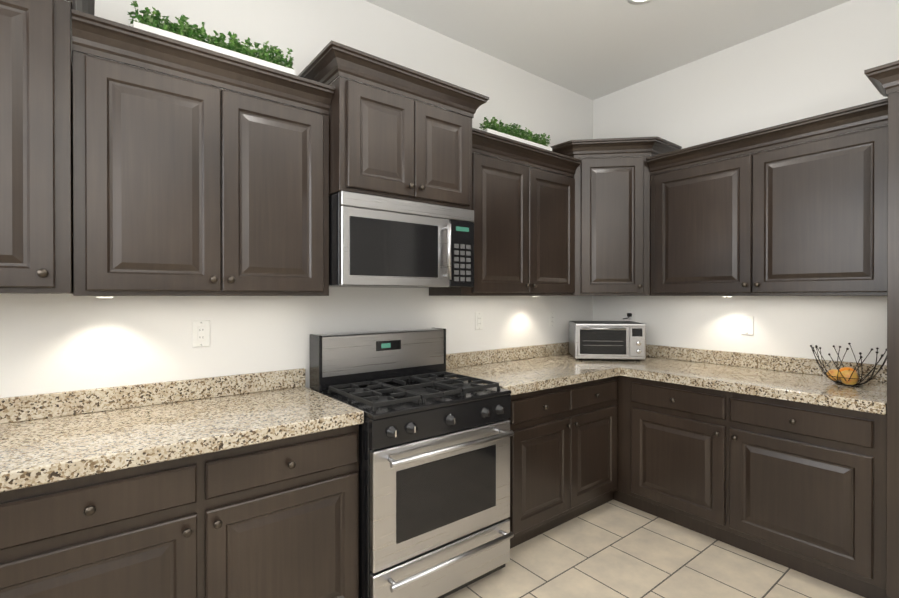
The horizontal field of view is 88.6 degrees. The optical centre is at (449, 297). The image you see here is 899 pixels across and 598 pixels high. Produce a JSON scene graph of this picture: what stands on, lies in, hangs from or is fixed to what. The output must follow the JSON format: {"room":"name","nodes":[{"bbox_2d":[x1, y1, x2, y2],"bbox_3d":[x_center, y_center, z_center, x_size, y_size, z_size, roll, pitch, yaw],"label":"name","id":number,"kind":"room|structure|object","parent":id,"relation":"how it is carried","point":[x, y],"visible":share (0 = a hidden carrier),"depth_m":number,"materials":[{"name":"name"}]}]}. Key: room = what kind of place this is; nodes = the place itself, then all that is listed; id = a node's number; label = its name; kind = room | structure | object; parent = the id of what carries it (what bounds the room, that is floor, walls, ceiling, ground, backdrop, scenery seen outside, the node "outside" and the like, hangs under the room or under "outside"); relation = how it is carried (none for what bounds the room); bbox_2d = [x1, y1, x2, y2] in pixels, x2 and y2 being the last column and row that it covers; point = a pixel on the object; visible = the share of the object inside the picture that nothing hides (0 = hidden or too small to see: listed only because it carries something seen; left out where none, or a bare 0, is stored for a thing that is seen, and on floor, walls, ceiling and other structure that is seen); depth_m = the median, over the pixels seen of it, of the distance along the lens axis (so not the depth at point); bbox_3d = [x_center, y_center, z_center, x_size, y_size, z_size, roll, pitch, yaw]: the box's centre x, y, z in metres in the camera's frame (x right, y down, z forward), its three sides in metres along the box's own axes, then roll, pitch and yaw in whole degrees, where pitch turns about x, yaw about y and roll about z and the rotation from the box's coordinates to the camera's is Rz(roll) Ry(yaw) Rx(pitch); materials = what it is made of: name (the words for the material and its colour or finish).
{"room":"kitchen","nodes":[
{"label":"kitchen","id":0,"kind":"room"},
{"bbox_2d":[0,0,592,397],"bbox_3d":[-0.657,-0.135,2.439,4.800,2.980,0.100,0,0,-38],"label":"wall","id":1,"kind":"structure","parent":0,"point":[52,343],"depth_m":2.26,"materials":[{"name":"white paint"}]},
{"bbox_2d":[0,0,94,293],"bbox_3d":[-1.557,-0.539,1.415,0.744,1.052,0.397,0,0,-38],"label":"upper cabinet","id":2,"kind":"object","parent":1,"relation":"attached to","point":[36,170],"visible":0.94,"depth_m":1.43,"materials":[{"name":"brown wood"}]},
{"bbox_2d":[192,320,209,346],"bbox_3d":[-1.093,0.159,2.030,0.070,0.116,0.008,0,0,-38],"label":"electrical outlet","id":3,"kind":"object","parent":1,"relation":"attached to","point":[201,333],"visible":1,"depth_m":2.03,"materials":[{"name":"white plastic"}]},
{"bbox_2d":[72,9,334,295],"bbox_3d":[-0.968,-0.465,1.893,0.892,0.915,0.372,0,0,-38],"label":"upper cabinet","id":4,"kind":"object","parent":1,"relation":"attached to","point":[197,183],"visible":1,"depth_m":1.72,"materials":[{"name":"brown wood"}]},
{"bbox_2d":[96,296,114,297],"bbox_3d":[-1.285,-0.002,1.720,0.056,0.007,0.056,0,0,-38],"label":"spotlight","id":5,"kind":"object","parent":4,"relation":"attached to","point":[105,296],"visible":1,"depth_m":1.70,"materials":[{"name":"white plastic"}]},
{"bbox_2d":[127,1,295,106],"bbox_3d":[-0.957,-0.967,1.915,0.630,0.296,0.144,0,0,-38],"label":"greenery","id":6,"kind":"object","parent":4,"relation":"on","point":[182,31],"visible":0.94,"depth_m":1.86,"materials":[{"name":"green plant"}]},
{"bbox_2d":[298,40,488,209],"bbox_3d":[-0.283,-0.765,2.363,0.888,0.598,0.472,0,0,-38],"label":"upper cabinet","id":7,"kind":"object","parent":1,"relation":"attached to","point":[384,141],"visible":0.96,"depth_m":2.14,"materials":[{"name":"brown wood"}]},
{"bbox_2d":[329,191,473,287],"bbox_3d":[-0.281,-0.258,2.363,0.756,0.408,0.478,0,0,-38],"label":"over-the-range microwave","id":8,"kind":"object","parent":7,"relation":"attached to","point":[379,242],"visible":0.98,"depth_m":2.15,"materials":[{"name":"silver metal"}]},
{"bbox_2d":[475,312,482,329],"bbox_3d":[0.196,0.154,3.037,0.070,0.116,0.008,0,0,-38],"label":"electrical outlet","id":9,"kind":"object","parent":1,"relation":"attached to","point":[478,320],"visible":1,"depth_m":3.03,"materials":[{"name":"white plastic"}]},
{"bbox_2d":[429,128,581,295],"bbox_3d":[0.382,-0.469,2.948,1.000,0.915,0.372,0,0,-38],"label":"upper cabinet","id":10,"kind":"object","parent":1,"relation":"attached to","point":[524,226],"visible":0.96,"depth_m":2.81,"materials":[{"name":"brown wood"}]},
{"bbox_2d":[479,116,551,163],"bbox_3d":[0.434,-0.971,2.999,0.607,0.295,0.143,0,0,-38],"label":"greenery","id":11,"kind":"object","parent":10,"relation":"on","point":[513,133],"visible":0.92,"depth_m":2.94,"materials":[{"name":"green plant"}]},
{"bbox_2d":[549,312,554,326],"bbox_3d":[0.778,0.167,3.493,0.070,0.116,0.008,0,0,-38],"label":"electrical outlet","id":12,"kind":"object","parent":1,"relation":"attached to","point":[551,319],"visible":1,"depth_m":3.49,"materials":[{"name":"white plastic"}]},
{"bbox_2d":[551,136,681,295],"bbox_3d":[1.123,-0.537,3.303,0.725,1.048,0.725,0,0,-38],"label":"upper cabinet","id":13,"kind":"object","parent":1,"relation":"attached to","point":[612,221],"visible":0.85,"depth_m":3.11,"materials":[{"name":"brown wood"}]},
{"bbox_2d":[365,0,850,99],"bbox_3d":[0.668,-1.667,0.739,4.800,0.100,4.400,0,0,-38],"label":"ceiling","id":14,"kind":"structure","parent":0,"point":[593,49],"depth_m":2.80,"materials":[{"name":"white paint"}]},
{"bbox_2d":[627,0,651,4],"bbox_3d":[1.035,-1.620,2.461,0.170,0.006,0.170,0,0,-38],"label":"recessed light","id":15,"kind":"object","parent":14,"relation":"in","point":[636,2],"visible":1,"depth_m":2.53,"materials":[{"name":"white plastic"}]},
{"bbox_2d":[445,500,864,597],"bbox_3d":[0.668,1.413,0.752,4.800,0.100,4.400,0,0,-38],"label":"floor","id":16,"kind":"structure","parent":0,"point":[613,549],"depth_m":2.31,"materials":[{"name":"tile"}]},
{"bbox_2d":[0,425,358,597],"bbox_3d":[-0.987,0.928,1.727,1.134,0.860,0.619,0,0,-38],"label":"base cabinet","id":17,"kind":"object","parent":16,"relation":"on","point":[276,519],"visible":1,"depth_m":1.47,"materials":[{"name":"brown wood"}]},
{"bbox_2d":[0,368,363,491],"bbox_3d":[-1.384,0.428,1.399,2.161,0.140,0.643,0,0,-38],"label":"countertop","id":18,"kind":"structure","parent":17,"relation":"on","point":[46,438],"depth_m":1.66,"materials":[{"name":"stone"}]},
{"bbox_2d":[310,328,513,597],"bbox_3d":[-0.175,0.768,2.232,0.758,1.176,0.708,0,0,-38],"label":"gas range","id":19,"kind":"object","parent":16,"relation":"on","point":[434,477],"visible":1,"depth_m":2.02,"materials":[{"name":"silver metal"}]},
{"bbox_2d":[507,376,617,548],"bbox_3d":[0.472,0.923,2.868,1.034,0.860,0.619,0,0,-38],"label":"base cabinet","id":20,"kind":"object","parent":16,"relation":"on","point":[563,452],"visible":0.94,"depth_m":2.57,"materials":[{"name":"brown wood"}]},
{"bbox_2d":[446,343,617,395],"bbox_3d":[0.463,0.421,2.841,0.990,0.140,0.647,0,0,-38],"label":"countertop","id":21,"kind":"structure","parent":20,"relation":"on","point":[521,370],"depth_m":2.89,"materials":[{"name":"stone"}]},
{"bbox_2d":[613,375,888,597],"bbox_3d":[1.671,0.924,2.673,0.646,0.860,1.354,0,0,-38],"label":"base cabinet","id":22,"kind":"object","parent":16,"relation":"on","point":[798,486],"visible":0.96,"depth_m":2.32,"materials":[{"name":"brown wood"}]},
{"bbox_2d":[554,342,886,414],"bbox_3d":[1.498,0.421,2.869,0.675,0.140,1.879,0,0,-38],"label":"countertop","id":23,"kind":"structure","parent":22,"relation":"on","point":[796,379],"depth_m":2.59,"materials":[{"name":"stone"}]},
{"bbox_2d":[569,313,645,360],"bbox_3d":[1.142,0.279,3.347,0.631,0.318,0.566,0,0,-38],"label":"toaster oven","id":24,"kind":"object","parent":23,"relation":"on","point":[625,340],"visible":1,"depth_m":3.16,"materials":[{"name":"silver metal"}]},
{"bbox_2d":[810,343,886,385],"bbox_3d":[2.036,0.342,2.350,0.312,0.201,0.308,0,0,-38],"label":"fruit basket","id":25,"kind":"object","parent":23,"relation":"on","point":[847,376],"visible":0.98,"depth_m":2.32,"materials":[{"name":"brown metal"}]},
{"bbox_2d":[864,60,898,597],"bbox_3d":[2.265,0.201,1.857,0.712,2.314,0.778,0,0,-38],"label":"tall cabinet","id":26,"kind":"object","parent":16,"relation":"on","point":[884,79],"visible":1,"depth_m":1.92,"materials":[{"name":"brown wood"}]},
{"bbox_2d":[593,0,898,364],"bbox_3d":[2.550,-0.134,2.154,0.100,2.980,4.300,0,0,-38],"label":"wall","id":27,"kind":"structure","parent":0,"point":[815,64],"depth_m":2.83,"materials":[{"name":"white paint"}]},
{"bbox_2d":[626,309,634,321],"bbox_3d":[1.392,0.148,3.546,0.008,0.116,0.070,0,0,-38],"label":"outlet","id":28,"kind":"object","parent":27,"relation":"attached to","point":[632,311],"visible":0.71,"depth_m":3.54,"materials":[{"name":"white plastic"}]},
{"bbox_2d":[741,316,753,334],"bbox_3d":[1.884,0.178,2.916,0.010,0.116,0.070,0,0,-38],"label":"light switch","id":29,"kind":"object","parent":27,"relation":"attached to","point":[747,325],"visible":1,"depth_m":2.91,"materials":[{"name":"white plastic"}]},
{"bbox_2d":[646,98,887,295],"bbox_3d":[1.823,-0.468,2.696,0.372,0.915,1.214,0,0,-38],"label":"upper cabinet","id":30,"kind":"object","parent":27,"relation":"attached to","point":[808,217],"visible":0.96,"depth_m":2.50,"materials":[{"name":"brown wood"}]}
]}

